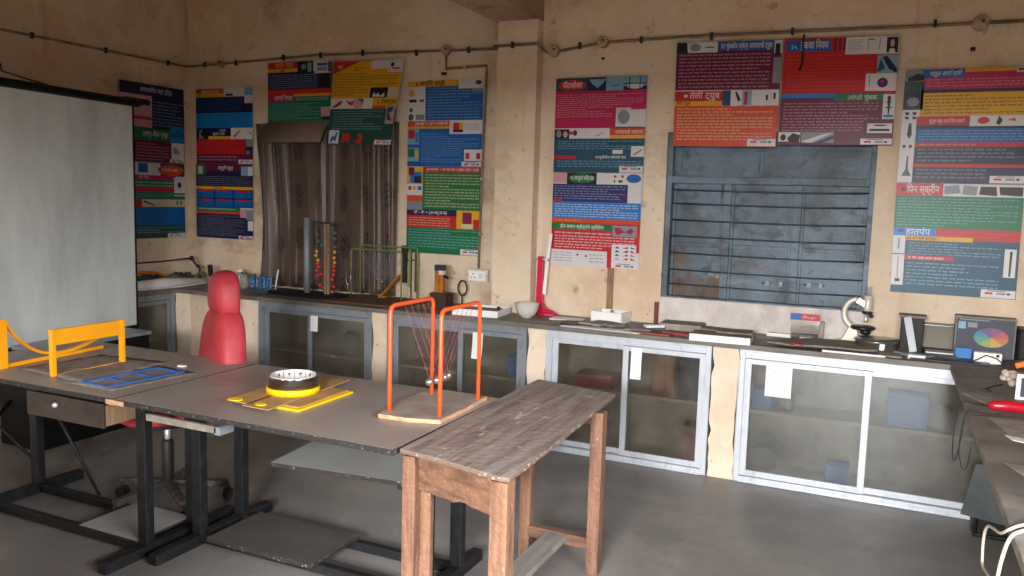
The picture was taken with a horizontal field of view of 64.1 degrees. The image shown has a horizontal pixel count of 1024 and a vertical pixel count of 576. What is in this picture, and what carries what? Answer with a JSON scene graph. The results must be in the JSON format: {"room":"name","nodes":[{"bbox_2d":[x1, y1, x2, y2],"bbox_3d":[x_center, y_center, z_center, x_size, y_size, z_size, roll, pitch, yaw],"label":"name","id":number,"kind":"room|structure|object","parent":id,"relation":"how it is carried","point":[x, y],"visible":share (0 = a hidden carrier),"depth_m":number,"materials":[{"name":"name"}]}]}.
{"room":"science classroom","nodes":[
{"label":"science classroom","id":0,"kind":"room"},
{"bbox_2d":[0,0,189,350],"bbox_3d":[-4.401,-0.606,4.083,0.200,3.300,7.380,5,7,25],"label":"wall","id":1,"kind":"structure","parent":0,"point":[154,29],"depth_m":6.36,"materials":[{"name":"paint"}]},
{"bbox_2d":[119,79,184,163],"bbox_3d":[-2.973,-1.363,6.783,0.004,0.630,0.650,5,7,25],"label":"poster","id":2,"kind":"object","parent":1,"relation":"attached to","point":[158,123],"visible":0.96,"depth_m":6.82,"materials":[{"name":"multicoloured paper"}]},
{"bbox_2d":[135,161,184,238],"bbox_3d":[-2.991,-0.734,6.850,0.004,0.632,0.645,5,7,25],"label":"poster","id":3,"kind":"object","parent":1,"relation":"attached to","point":[160,187],"visible":0.88,"depth_m":6.90,"materials":[{"name":"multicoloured paper"}]},
{"bbox_2d":[0,422,1022,575],"bbox_3d":[-1.331,1.324,2.896,7.030,0.100,7.480,5,7,25],"label":"floor","id":4,"kind":"structure","parent":0,"point":[657,521],"depth_m":4.14,"materials":[{"name":"grey concrete"}]},
{"bbox_2d":[0,63,144,415],"bbox_3d":[-3.187,-0.242,5.029,0.854,2.431,2.073,2,6,5],"label":"projector screen","id":5,"kind":"object","parent":4,"relation":"on","point":[68,232],"visible":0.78,"depth_m":5.31,"materials":[{"name":"fabric"}]},
{"bbox_2d":[0,328,151,449],"bbox_3d":[-2.856,0.635,5.394,0.390,0.635,0.850,5,7,25],"label":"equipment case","id":6,"kind":"object","parent":4,"relation":"on","point":[15,419],"visible":0.3,"depth_m":5.08,"materials":[{"name":"black plastic"}]},
{"bbox_2d":[0,340,254,575],"bbox_3d":[-2.252,0.734,4.123,1.804,0.750,0.885,5,7,25],"label":"lab table","id":7,"kind":"object","parent":4,"relation":"on","point":[47,396],"visible":0.74,"depth_m":3.76,"materials":[{"name":"laminate"}]},
{"bbox_2d":[0,319,103,369],"bbox_3d":[-2.294,0.241,4.095,0.037,0.235,0.575,5,7,25],"label":"track","id":8,"kind":"object","parent":7,"relation":"on","point":[4,327],"visible":0.94,"depth_m":3.95,"materials":[{"name":"orange paint"}]},
{"bbox_2d":[16,354,167,381],"bbox_3d":[-2.002,0.379,3.953,0.540,0.007,0.510,5,7,25],"label":"paper sheet","id":9,"kind":"object","parent":7,"relation":"on","point":[130,364],"visible":0.91,"depth_m":3.94,"materials":[{"name":"paper"}]},
{"bbox_2d":[48,319,125,376],"bbox_3d":[-2.012,0.279,3.889,0.024,0.217,0.390,5,7,25],"label":"bridge","id":10,"kind":"object","parent":9,"relation":"on","point":[60,336],"visible":1,"depth_m":3.86,"materials":[{"name":"orange paint"}]},
{"bbox_2d":[79,502,185,542],"bbox_3d":[-1.763,1.097,3.840,0.370,0.012,0.320,5,7,25],"label":"board","id":11,"kind":"object","parent":7,"relation":"on","point":[122,523],"visible":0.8,"depth_m":3.81,"materials":[{"name":"laminate"}]},
{"bbox_2d":[67,365,197,390],"bbox_3d":[-1.723,0.409,3.760,0.330,0.004,0.470,5,7,25],"label":"paper sheet","id":12,"kind":"object","parent":7,"relation":"on","point":[129,377],"visible":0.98,"depth_m":3.73,"materials":[{"name":"blue paper"}]},
{"bbox_2d":[80,366,184,387],"bbox_3d":[-1.732,0.405,3.747,0.193,0.004,0.400,5,7,28],"label":"frame","id":13,"kind":"object","parent":12,"relation":"on","point":[109,377],"visible":1,"depth_m":3.73,"materials":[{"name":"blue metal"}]},
{"bbox_2d":[138,292,175,352],"bbox_3d":[-3.169,0.469,6.116,0.389,0.786,1.300,5,7,25],"label":"base cabinet","id":14,"kind":"object","parent":4,"relation":"on","point":[156,312],"visible":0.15,"depth_m":6.49,"materials":[{"name":"beige metal"}]},
{"bbox_2d":[106,270,245,514],"bbox_3d":[-1.720,0.519,4.162,0.696,1.200,0.612,-3,8,-35],"label":"office chair","id":15,"kind":"object","parent":4,"relation":"on","point":[223,334],"visible":0.6,"depth_m":4.17,"materials":[{"name":"red plastic"}]},
{"bbox_2d":[114,364,498,575],"bbox_3d":[-0.858,0.842,3.512,1.358,0.750,0.845,5,7,25],"label":"lab table","id":16,"kind":"object","parent":4,"relation":"on","point":[348,437],"visible":0.77,"depth_m":3.46,"materials":[{"name":"laminate"}]},
{"bbox_2d":[206,512,359,568],"bbox_3d":[-1.032,1.131,3.696,0.580,0.018,0.350,5,7,25],"label":"board","id":17,"kind":"object","parent":16,"relation":"on","point":[283,539],"visible":1,"depth_m":3.66,"materials":[{"name":"grey wood"}]},
{"bbox_2d":[242,377,352,411],"bbox_3d":[-0.873,0.456,3.485,0.259,0.019,0.608,5,7,25],"label":"board","id":18,"kind":"object","parent":16,"relation":"on","point":[346,393],"depth_m":3.39,"materials":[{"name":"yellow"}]},
{"bbox_2d":[226,387,270,403],"bbox_3d":[-1.027,0.440,3.527,0.130,0.004,0.490,4,7,21],"label":"strip","id":19,"kind":"object","parent":18,"relation":"on","point":[257,394],"visible":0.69,"depth_m":3.40,"materials":[{"name":"brown wood"}]},
{"bbox_2d":[266,369,319,396],"bbox_3d":[-0.936,0.392,3.502,0.224,0.100,0.224,5,7,25],"label":"zoetrope","id":20,"kind":"object","parent":18,"relation":"on","point":[293,382],"visible":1,"depth_m":3.43,"materials":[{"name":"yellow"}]},
{"bbox_2d":[271,441,404,485],"bbox_3d":[-0.633,0.737,3.458,0.670,0.018,0.340,4,7,18],"label":"shelf","id":21,"kind":"object","parent":16,"relation":"attached to","point":[314,457],"depth_m":3.41,"materials":[{"name":"laminate"}]},
{"bbox_2d":[378,296,486,423],"bbox_3d":[-0.322,0.274,3.347,0.300,0.444,0.483,5,7,25],"label":"cradle","id":22,"kind":"object","parent":16,"relation":"on","point":[432,406],"visible":1,"depth_m":3.31,"materials":[{"name":"orange paint"}]},
{"bbox_2d":[258,301,373,379],"bbox_3d":[-1.394,0.507,6.224,1.030,0.786,0.389,5,7,25],"label":"base cabinet","id":23,"kind":"object","parent":4,"relation":"on","point":[342,345],"visible":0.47,"depth_m":6.05,"materials":[{"name":"beige glass"}]},
{"bbox_2d":[386,314,528,397],"bbox_3d":[-0.322,0.592,5.734,1.070,0.786,0.389,5,7,25],"label":"base cabinet","id":24,"kind":"object","parent":4,"relation":"on","point":[504,348],"visible":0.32,"depth_m":5.54,"materials":[{"name":"beige glass"}]},
{"bbox_2d":[471,332,482,358],"bbox_3d":[-0.234,0.385,5.461,0.075,0.175,0.022,5,7,25],"label":"paper notice","id":25,"kind":"object","parent":24,"relation":"attached to","point":[474,342],"visible":0.71,"depth_m":5.47,"materials":[{"name":"white paper"}]},
{"bbox_2d":[400,379,615,575],"bbox_3d":[0.047,0.890,3.300,0.478,0.750,1.354,5,7,25],"label":"wooden table","id":26,"kind":"object","parent":4,"relation":"on","point":[475,460],"visible":1,"depth_m":2.96,"materials":[{"name":"brown wood"}]},
{"bbox_2d":[545,330,714,475],"bbox_3d":[0.767,0.678,5.235,1.050,0.786,0.389,5,7,25],"label":"base cabinet","id":27,"kind":"object","parent":4,"relation":"on","point":[660,419],"visible":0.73,"depth_m":5.03,"materials":[{"name":"beige"}]},
{"bbox_2d":[630,348,641,379],"bbox_3d":[0.759,0.464,5.012,0.066,0.193,0.009,4,7,24],"label":"paper notice","id":28,"kind":"object","parent":27,"relation":"attached to","point":[636,353],"visible":1,"depth_m":5.01,"materials":[{"name":"white paper"}]},
{"bbox_2d":[732,349,982,519],"bbox_3d":[2.014,0.776,4.664,1.380,0.786,0.389,5,7,25],"label":"base cabinet","id":29,"kind":"object","parent":4,"relation":"on","point":[860,431],"visible":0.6,"depth_m":4.53,"materials":[{"name":"beige"}]},
{"bbox_2d":[764,363,792,398],"bbox_3d":[1.521,0.530,4.670,0.144,0.190,0.006,5,7,25],"label":"paper notice","id":30,"kind":"object","parent":29,"relation":"attached to","point":[778,381],"visible":1,"depth_m":4.67,"materials":[{"name":"white paper"}]},
{"bbox_2d":[950,365,1023,575],"bbox_3d":[1.760,1.000,2.419,0.666,0.822,3.875,5,7,25],"label":"table","id":31,"kind":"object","parent":4,"relation":"on","point":[996,449],"depth_m":2.85,"materials":[{"name":"laminate"}]},
{"bbox_2d":[958,410,1002,469],"bbox_3d":[1.778,0.593,3.175,0.310,0.203,0.115,-4,8,-41],"label":"lead","id":32,"kind":"object","parent":31,"relation":"hanging from","point":[968,410],"visible":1,"depth_m":3.23,"materials":[{"name":"black rubber"}]},
{"bbox_2d":[960,464,1004,525],"bbox_3d":[1.952,0.839,3.308,0.152,0.488,0.870,5,7,25],"label":"board","id":33,"kind":"object","parent":31,"relation":"attached to","point":[980,502],"visible":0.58,"depth_m":3.42,"materials":[{"name":"stone"}]},
{"bbox_2d":[952,400,1023,460],"bbox_3d":[1.955,0.588,3.262,0.374,0.278,0.244,6,8,37],"label":"tool","id":34,"kind":"object","parent":31,"relation":"on","point":[996,405],"visible":0.97,"depth_m":3.26,"materials":[{"name":"red"}]},
{"bbox_2d":[962,393,1022,404],"bbox_3d":[2.002,0.480,3.451,0.236,0.003,0.208,7,8,42],"label":"wedge","id":35,"kind":"object","parent":31,"relation":"on","point":[983,399],"visible":0.44,"depth_m":3.51,"materials":[{"name":"wood"}]},
{"bbox_2d":[985,369,1018,391],"bbox_3d":[2.249,0.418,3.731,0.291,0.078,0.092,-4,9,-42],"label":"bunch","id":36,"kind":"object","parent":31,"relation":"on","point":[1007,375],"visible":0.83,"depth_m":3.76,"materials":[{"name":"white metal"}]},
{"bbox_2d":[981,523,1023,575],"bbox_3d":[1.377,0.705,2.206,0.156,0.242,0.350,5,7,25],"label":"cable","id":37,"kind":"object","parent":31,"relation":"hanging from","point":[1021,524],"visible":1,"depth_m":2.29,"materials":[{"name":"white plastic"}]},
{"bbox_2d":[990,417,1023,438],"bbox_3d":[1.895,0.527,3.000,0.220,0.003,0.320,5,7,25],"label":"wedge","id":38,"kind":"object","parent":31,"relation":"on","point":[1013,428],"visible":1,"depth_m":3.06,"materials":[{"name":"wood"}]},
{"bbox_2d":[996,528,1023,575],"bbox_3d":[1.281,0.716,2.082,0.220,0.237,0.048,-2,7,-31],"label":"cable","id":39,"kind":"object","parent":31,"relation":"hanging from","point":[1012,535],"visible":1,"depth_m":2.01,"materials":[{"name":"white plastic"}]},
{"bbox_2d":[1014,374,1023,399],"bbox_3d":[2.304,0.434,3.462,0.295,0.110,0.015,5,7,25],"label":"framed panel","id":40,"kind":"object","parent":31,"relation":"on","point":[1019,390],"visible":1,"depth_m":3.51,"materials":[{"name":"white"}]},
{"bbox_2d":[969,517,1010,542],"bbox_3d":[2.521,1.138,4.091,0.406,0.225,0.214,5,7,25],"label":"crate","id":41,"kind":"object","parent":4,"relation":"on","point":[977,526],"visible":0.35,"depth_m":4.07,"materials":[{"name":"black plastic"}]},
{"bbox_2d":[186,0,1023,345],"bbox_3d":[0.275,-0.664,5.820,6.830,3.300,0.300,5,7,25],"label":"wall","id":42,"kind":"structure","parent":0,"point":[225,30],"depth_m":5.51,"materials":[{"name":"paint"}]},
{"bbox_2d":[175,293,208,355],"bbox_3d":[-2.569,0.415,6.779,0.178,0.785,0.390,5,7,25],"label":"trim","id":43,"kind":"structure","parent":42,"relation":"attached to","point":[191,309],"depth_m":6.59,"materials":[{"name":"paint"}]},
{"bbox_2d":[138,281,1023,371],"bbox_3d":[-0.572,0.313,4.380,6.622,0.046,3.376,5,7,25],"label":"countertop","id":44,"kind":"structure","parent":43,"relation":"on","point":[512,319],"depth_m":5.19,"materials":[{"name":"stone"}]},
{"bbox_2d":[137,255,200,277],"bbox_3d":[-2.931,-0.145,6.802,0.061,0.232,0.764,7,8,41],"label":"metal linkage","id":45,"kind":"object","parent":44,"relation":"on","point":[191,257],"visible":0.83,"depth_m":6.96,"materials":[{"name":"grey metal"}]},
{"bbox_2d":[138,271,205,280],"bbox_3d":[-2.922,-0.076,6.801,0.240,0.092,0.840,5,7,25],"label":"cloth","id":46,"kind":"object","parent":44,"relation":"on","point":[175,274],"visible":0.39,"depth_m":6.90,"materials":[{"name":"grey fabric"}]},
{"bbox_2d":[138,278,206,290],"bbox_3d":[-2.862,-0.040,6.649,0.280,0.091,0.950,5,7,25],"label":"paper roll","id":47,"kind":"object","parent":44,"relation":"on","point":[161,283],"visible":0.68,"depth_m":6.61,"materials":[{"name":"white paper"}]},
{"bbox_2d":[245,288,267,292],"bbox_3d":[-1.989,0.016,6.580,0.270,0.013,0.150,5,7,25],"label":"board","id":48,"kind":"object","parent":44,"relation":"on","point":[248,289],"visible":0.4,"depth_m":6.54,"materials":[{"name":"wood"}]},
{"bbox_2d":[249,276,275,289],"bbox_3d":[-2.007,-0.043,6.578,0.217,0.103,0.076,5,7,25],"label":"test tube rack","id":49,"kind":"object","parent":48,"relation":"on","point":[257,283],"visible":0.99,"depth_m":6.56,"materials":[{"name":"blue plastic"}]},
{"bbox_2d":[265,288,348,298],"bbox_3d":[-1.576,0.049,6.319,0.700,0.030,0.180,5,7,25],"label":"base tray","id":50,"kind":"object","parent":44,"relation":"on","point":[284,292],"visible":0.73,"depth_m":6.26,"materials":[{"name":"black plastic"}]},
{"bbox_2d":[304,218,309,292],"bbox_3d":[-1.573,-0.252,6.278,0.046,0.575,0.046,5,7,25],"label":"pipe","id":51,"kind":"object","parent":50,"relation":"on","point":[306,220],"visible":1,"depth_m":6.26,"materials":[{"name":"grey plastic"}]},
{"bbox_2d":[312,222,336,293],"bbox_3d":[-1.425,-0.227,6.223,0.224,0.546,0.027,5,7,25],"label":"stand","id":52,"kind":"object","parent":50,"relation":"on","point":[327,225],"visible":1,"depth_m":6.21,"materials":[{"name":"blue"}]},
{"bbox_2d":[323,294,429,307],"bbox_3d":[-1.004,0.095,6.132,0.660,0.012,0.475,5,7,25],"label":"board","id":53,"kind":"object","parent":44,"relation":"on","point":[363,299],"visible":0.71,"depth_m":6.07,"materials":[{"name":"brown wood"}]},
{"bbox_2d":[350,244,418,300],"bbox_3d":[-0.981,-0.121,6.236,0.532,0.396,0.152,5,7,25],"label":"frame","id":54,"kind":"object","parent":53,"relation":"on","point":[396,247],"visible":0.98,"depth_m":6.23,"materials":[{"name":"green"}]},
{"bbox_2d":[378,275,400,297],"bbox_3d":[-0.933,-0.015,6.249,0.183,0.184,0.060,3,6,13],"label":"leaning board","id":55,"kind":"object","parent":53,"relation":"on","point":[398,277],"visible":0.94,"depth_m":6.24,"materials":[{"name":"brown wood"}]},
{"bbox_2d":[401,245,418,297],"bbox_3d":[-0.787,-0.123,6.267,0.150,0.403,0.028,5,7,25],"label":"strips","id":56,"kind":"object","parent":44,"relation":"on","point":[403,250],"visible":0.96,"depth_m":6.25,"materials":[{"name":"brown"}]},
{"bbox_2d":[429,264,452,308],"bbox_3d":[-0.503,-0.011,5.858,0.130,0.310,0.120,5,7,25],"label":"model","id":57,"kind":"object","parent":44,"relation":"on","point":[443,299],"visible":0.94,"depth_m":5.83},
{"bbox_2d":[452,305,510,317],"bbox_3d":[-0.206,0.151,5.633,0.330,0.054,0.285,4,7,19],"label":"tray","id":58,"kind":"object","parent":44,"relation":"on","point":[491,311],"visible":0.83,"depth_m":5.54,"materials":[{"name":"white plastic"}]},
{"bbox_2d":[514,301,539,317],"bbox_3d":[0.100,0.150,5.505,0.172,0.100,0.172,5,7,25],"label":"bowl","id":59,"kind":"object","parent":44,"relation":"on","point":[525,309],"visible":1,"depth_m":5.45,"materials":[{"name":"grey ceramic"}]},
{"bbox_2d":[535,233,556,315],"bbox_3d":[0.238,-0.095,5.638,0.174,0.566,0.100,5,7,25],"label":"stand","id":60,"kind":"object","parent":44,"relation":"on","point":[541,285],"visible":0.91,"depth_m":5.64,"materials":[{"name":"red plastic"}]},
{"bbox_2d":[560,325,640,333],"bbox_3d":[0.557,0.255,5.114,0.520,0.004,0.090,5,7,26],"label":"paper sheet","id":61,"kind":"object","parent":44,"relation":"on","point":[574,326],"visible":0.79,"depth_m":5.10,"materials":[{"name":"white paper"}]},
{"bbox_2d":[593,320,624,327],"bbox_3d":[0.619,0.230,5.293,0.110,0.018,0.200,-3,8,-36],"label":"folder","id":62,"kind":"object","parent":44,"relation":"on","point":[611,324],"visible":0.86,"depth_m":5.24,"materials":[{"name":"grey paper"}]},
{"bbox_2d":[591,308,630,323],"bbox_3d":[0.658,0.184,5.436,0.215,0.080,0.170,5,7,30],"label":"box","id":63,"kind":"object","parent":44,"relation":"on","point":[620,316],"visible":0.84,"depth_m":5.38,"materials":[{"name":"white plastic"}]},
{"bbox_2d":[630,322,665,330],"bbox_3d":[0.872,0.243,5.221,0.220,0.022,0.130,3,7,16],"label":"book","id":64,"kind":"object","parent":44,"relation":"on","point":[633,324],"visible":0.5,"depth_m":5.18,"materials":[{"name":"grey paper"}]},
{"bbox_2d":[660,319,705,331],"bbox_3d":[1.087,0.241,5.209,0.260,0.042,0.180,4,7,22],"label":"carton","id":65,"kind":"object","parent":44,"relation":"on","point":[688,326],"visible":0.76,"depth_m":5.14,"materials":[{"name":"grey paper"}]},
{"bbox_2d":[689,329,752,345],"bbox_3d":[1.229,0.289,4.804,0.345,0.042,0.170,4,7,22],"label":"flat box","id":66,"kind":"object","parent":44,"relation":"on","point":[695,335],"visible":0.98,"depth_m":4.74,"materials":[{"name":"white"}]},
{"bbox_2d":[717,328,752,334],"bbox_3d":[1.326,0.259,4.867,0.200,0.010,0.140,4,7,19],"label":"card","id":67,"kind":"object","parent":66,"relation":"on","point":[720,330],"visible":1,"depth_m":4.84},
{"bbox_2d":[790,313,819,337],"bbox_3d":[1.782,0.229,4.975,0.169,0.154,0.080,5,7,25],"label":"plastic box","id":68,"kind":"object","parent":44,"relation":"on","point":[796,316],"visible":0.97,"depth_m":4.95,"materials":[{"name":"red"}]},
{"bbox_2d":[793,346,850,350],"bbox_3d":[1.804,0.332,4.696,0.340,0.014,0.220,5,7,25],"label":"box","id":69,"kind":"object","parent":44,"relation":"on","point":[793,346],"visible":0.23,"depth_m":4.62,"materials":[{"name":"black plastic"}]},
{"bbox_2d":[767,338,878,351],"bbox_3d":[1.790,0.319,4.685,0.599,0.012,0.330,5,7,25],"label":"sheet","id":70,"kind":"object","parent":69,"relation":"on","point":[806,342],"visible":0.8,"depth_m":4.65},
{"bbox_2d":[836,286,875,340],"bbox_3d":[2.017,0.160,4.785,0.208,0.348,0.136,5,7,25],"label":"microscope","id":71,"kind":"object","parent":44,"relation":"on","point":[866,303],"visible":0.94,"depth_m":4.77,"materials":[{"name":"beige metal"}]},
{"bbox_2d":[854,335,901,357],"bbox_3d":[2.047,0.320,4.597,0.260,0.072,0.308,5,7,25],"label":"round tin","id":72,"kind":"object","parent":44,"relation":"on","point":[886,345],"visible":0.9,"depth_m":4.54,"materials":[{"name":"grey metal"}]},
{"bbox_2d":[894,313,933,358],"bbox_3d":[2.229,0.264,4.527,0.198,0.210,0.315,5,7,25],"label":"stand","id":73,"kind":"object","parent":44,"relation":"on","point":[912,325],"visible":0.99,"depth_m":4.57,"materials":[{"name":"black plastic"}]},
{"bbox_2d":[922,322,954,350],"bbox_3d":[2.424,0.276,4.678,0.192,0.148,0.076,5,7,25],"label":"steel plate","id":74,"kind":"object","parent":44,"relation":"on","point":[937,336],"visible":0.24,"depth_m":4.67,"materials":[{"name":"silver metal"}]},
{"bbox_2d":[922,349,956,357],"bbox_3d":[2.381,0.361,4.557,0.165,0.018,0.130,5,7,25],"label":"steel tray","id":75,"kind":"object","parent":44,"relation":"on","point":[943,353],"visible":0.84,"depth_m":4.53,"materials":[{"name":"grey metal"}]},
{"bbox_2d":[910,357,990,366],"bbox_3d":[2.329,0.387,4.357,0.380,0.008,0.100,5,7,25],"label":"tray","id":76,"kind":"object","parent":44,"relation":"on","point":[936,359],"visible":0.8,"depth_m":4.33,"materials":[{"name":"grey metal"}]},
{"bbox_2d":[965,351,1003,365],"bbox_3d":[2.483,0.372,4.304,0.185,0.058,0.143,5,7,25],"label":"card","id":77,"kind":"object","parent":76,"relation":"on","point":[982,356],"visible":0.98,"depth_m":4.31,"materials":[{"name":"white paper"}]},
{"bbox_2d":[955,347,971,358],"bbox_3d":[2.465,0.354,4.468,0.080,0.056,0.020,5,7,25],"label":"packet","id":78,"kind":"object","parent":44,"relation":"on","point":[960,352],"visible":1,"depth_m":4.46,"materials":[{"name":"blue plastic"}]},
{"bbox_2d":[952,313,1017,360],"bbox_3d":[2.602,0.269,4.511,0.292,0.224,0.097,5,7,25],"label":"box","id":79,"kind":"object","parent":44,"relation":"on","point":[976,332],"visible":0.82,"depth_m":4.47,"materials":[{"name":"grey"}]},
{"bbox_2d":[1014,326,1023,358],"bbox_3d":[2.797,0.308,4.408,0.145,0.180,0.180,5,7,25],"label":"case","id":80,"kind":"object","parent":44,"relation":"on","point":[1019,343],"visible":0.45,"depth_m":4.36,"materials":[{"name":"black plastic"}]},
{"bbox_2d":[196,87,252,163],"bbox_3d":[-2.442,-1.371,6.940,0.630,0.630,0.004,5,7,25],"label":"poster","id":81,"kind":"object","parent":42,"relation":"attached to","point":[224,117],"visible":1,"depth_m":6.93,"materials":[{"name":"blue paper"}]},
{"bbox_2d":[196,164,252,239],"bbox_3d":[-2.466,-0.742,7.012,0.637,0.633,0.004,5,7,25],"label":"poster","id":82,"kind":"object","parent":42,"relation":"attached to","point":[224,192],"visible":1,"depth_m":7.00,"materials":[{"name":"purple paper"}]},
{"bbox_2d":[242,299,258,363],"bbox_3d":[-1.931,0.466,6.486,0.175,0.785,0.390,5,7,25],"label":"trim","id":83,"kind":"structure","parent":42,"relation":"attached to","point":[250,307],"depth_m":6.29,"materials":[{"name":"paint"}]},
{"bbox_2d":[255,123,325,289],"bbox_3d":[-1.805,-0.671,6.696,0.748,1.335,0.050,5,7,25],"label":"curtain","id":84,"kind":"object","parent":42,"relation":"hanging from","point":[292,174],"visible":0.8,"depth_m":6.70,"materials":[{"name":"brown fabric"}]},
{"bbox_2d":[257,60,330,142],"bbox_3d":[-1.741,-1.483,6.514,0.649,0.651,0.118,5,7,25],"label":"poster","id":85,"kind":"object","parent":42,"relation":"attached to","point":[299,93],"visible":1,"depth_m":6.54,"materials":[{"name":"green paper"}]},
{"bbox_2d":[326,122,398,295],"bbox_3d":[-1.195,-0.623,6.417,0.694,1.335,0.050,5,7,25],"label":"curtain","id":86,"kind":"object","parent":42,"relation":"hanging from","point":[362,180],"visible":0.88,"depth_m":6.41,"materials":[{"name":"brown fabric"}]},
{"bbox_2d":[328,59,403,144],"bbox_3d":[-1.127,-1.418,6.268,0.667,0.642,0.044,5,7,25],"label":"poster","id":87,"kind":"object","parent":42,"relation":"attached to","point":[364,98],"visible":1,"depth_m":6.27,"materials":[{"name":"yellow paper"}]},
{"bbox_2d":[372,312,386,381],"bbox_3d":[-0.862,0.550,5.997,0.138,0.785,0.390,5,7,25],"label":"trim","id":88,"kind":"structure","parent":42,"relation":"attached to","point":[379,320],"depth_m":5.80,"materials":[{"name":"paint"}]},
{"bbox_2d":[406,166,480,255],"bbox_3d":[-0.515,-0.577,6.119,0.637,0.650,0.004,5,7,25],"label":"poster","id":89,"kind":"object","parent":42,"relation":"attached to","point":[443,203],"visible":1,"depth_m":6.12,"materials":[{"name":"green paper"}]},
{"bbox_2d":[407,79,483,166],"bbox_3d":[-0.500,-1.218,6.050,0.633,0.634,0.004,5,7,25],"label":"poster","id":90,"kind":"object","parent":42,"relation":"attached to","point":[445,117],"visible":1,"depth_m":6.04,"materials":[{"name":"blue paper"}]},
{"bbox_2d":[445,56,487,268],"bbox_3d":[-0.354,-0.921,6.008,0.354,1.545,0.028,5,7,25],"label":"conduit","id":91,"kind":"object","parent":42,"relation":"attached to","point":[463,66],"visible":1,"depth_m":5.94,"materials":[{"name":"plastic"}]},
{"bbox_2d":[467,268,489,282],"bbox_3d":[-0.249,-0.091,6.032,0.170,0.094,0.057,5,7,25],"label":"switchboard","id":92,"kind":"object","parent":42,"relation":"attached to","point":[473,275],"visible":1,"depth_m":6.01,"materials":[{"name":"white plastic"}]},
{"bbox_2d":[451,0,544,22],"bbox_3d":[-1.343,-1.766,2.547,0.315,0.484,6.980,5,7,25],"label":"trim","id":93,"kind":"structure","parent":42,"relation":"attached to","point":[498,11],"depth_m":5.30,"materials":[{"name":"paint"}]},
{"bbox_2d":[0,15,1023,67],"bbox_3d":[-0.605,-1.490,3.998,6.612,0.140,3.774,5,7,25],"label":"conduit","id":94,"kind":"object","parent":42,"relation":"attached to","point":[980,22],"visible":1,"depth_m":5.48,"materials":[{"name":"plastic"}]},
{"bbox_2d":[491,19,543,312],"bbox_3d":[0.028,-0.419,5.749,0.295,2.816,0.120,5,7,25],"label":"pillar","id":95,"kind":"structure","parent":42,"relation":"attached to","point":[519,68],"depth_m":5.64,"materials":[{"name":"paint"}]},
{"bbox_2d":[526,328,546,383],"bbox_3d":[0.236,0.637,5.494,0.143,0.785,0.390,5,7,25],"label":"trim","id":96,"kind":"structure","parent":42,"relation":"attached to","point":[536,356],"depth_m":5.29,"materials":[{"name":"paint"}]},
{"bbox_2d":[550,172,642,269],"bbox_3d":[0.561,-0.458,5.519,0.627,0.631,0.004,5,7,25],"label":"poster","id":97,"kind":"object","parent":42,"relation":"attached to","point":[596,217],"visible":1,"depth_m":5.51,"materials":[{"name":"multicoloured paper"}]},
{"bbox_2d":[553,75,647,172],"bbox_3d":[0.580,-1.084,5.449,0.634,0.626,0.005,5,7,25],"label":"poster","id":98,"kind":"object","parent":42,"relation":"attached to","point":[600,122],"visible":1,"depth_m":5.44,"materials":[{"name":"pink paper"}]},
{"bbox_2d":[606,268,613,308],"bbox_3d":[0.663,0.038,5.536,0.043,0.350,0.014,5,7,25],"label":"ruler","id":99,"kind":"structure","parent":42,"relation":"attached to","point":[610,273],"depth_m":5.53,"materials":[{"name":"brown wood"}]},
{"bbox_2d":[707,347,739,479],"bbox_3d":[1.323,0.723,4.996,0.158,0.785,0.390,5,7,25],"label":"trim","id":100,"kind":"structure","parent":42,"relation":"attached to","point":[724,376],"depth_m":4.82,"materials":[{"name":"paint"}]},
{"bbox_2d":[673,40,782,146],"bbox_3d":[1.321,-1.202,5.066,0.640,0.650,0.024,5,7,25],"label":"poster","id":101,"kind":"object","parent":42,"relation":"attached to","point":[727,93],"visible":1,"depth_m":5.06,"materials":[{"name":"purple paper"}]},
{"bbox_2d":[659,296,863,339],"bbox_3d":[1.542,0.190,5.152,1.235,0.182,0.032,5,7,25],"label":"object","id":102,"kind":"structure","parent":42,"relation":"attached to","point":[759,318],"depth_m":5.14,"materials":[{"name":"white paint"}]},
{"bbox_2d":[661,132,877,311],"bbox_3d":[1.587,-0.431,5.141,1.244,1.080,0.095,5,7,25],"label":"window","id":103,"kind":"structure","parent":42,"relation":"in","point":[760,238],"depth_m":5.15,"materials":[{"name":"metal"}]},
{"bbox_2d":[669,183,724,297],"bbox_3d":[1.210,-0.312,5.358,0.330,0.735,0.030,5,7,25],"label":"shutter","id":104,"kind":"object","parent":103,"relation":"attached to","point":[679,211],"depth_m":5.35,"materials":[{"name":"metal"}]},
{"bbox_2d":[726,184,794,302],"bbox_3d":[1.575,-0.283,5.191,0.385,0.735,0.030,5,7,25],"label":"shutter","id":105,"kind":"object","parent":103,"relation":"attached to","point":[786,250],"depth_m":5.19,"materials":[{"name":"metal"}]},
{"bbox_2d":[796,186,868,307],"bbox_3d":[1.958,-0.253,5.016,0.380,0.735,0.030,5,7,25],"label":"shutter","id":106,"kind":"object","parent":103,"relation":"attached to","point":[806,251],"depth_m":5.02,"materials":[{"name":"metal"}]},
{"bbox_2d":[778,34,898,144],"bbox_3d":[1.906,-1.164,4.793,0.630,0.648,0.031,5,7,25],"label":"poster","id":107,"kind":"object","parent":42,"relation":"attached to","point":[843,92],"depth_m":4.79,"materials":[{"name":"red paper"}]},
{"bbox_2d":[890,183,1023,299],"bbox_3d":[2.506,-0.271,4.632,0.644,0.632,0.004,5,7,25],"label":"poster","id":108,"kind":"object","parent":42,"relation":"attached to","point":[949,239],"visible":1,"depth_m":4.62,"materials":[{"name":"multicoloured paper"}]},
{"bbox_2d":[897,66,1023,183],"bbox_3d":[2.522,-0.902,4.563,0.635,0.632,0.004,5,7,25],"label":"poster","id":109,"kind":"object","parent":42,"relation":"attached to","point":[965,125],"visible":1,"depth_m":4.56,"materials":[{"name":"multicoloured paper"}]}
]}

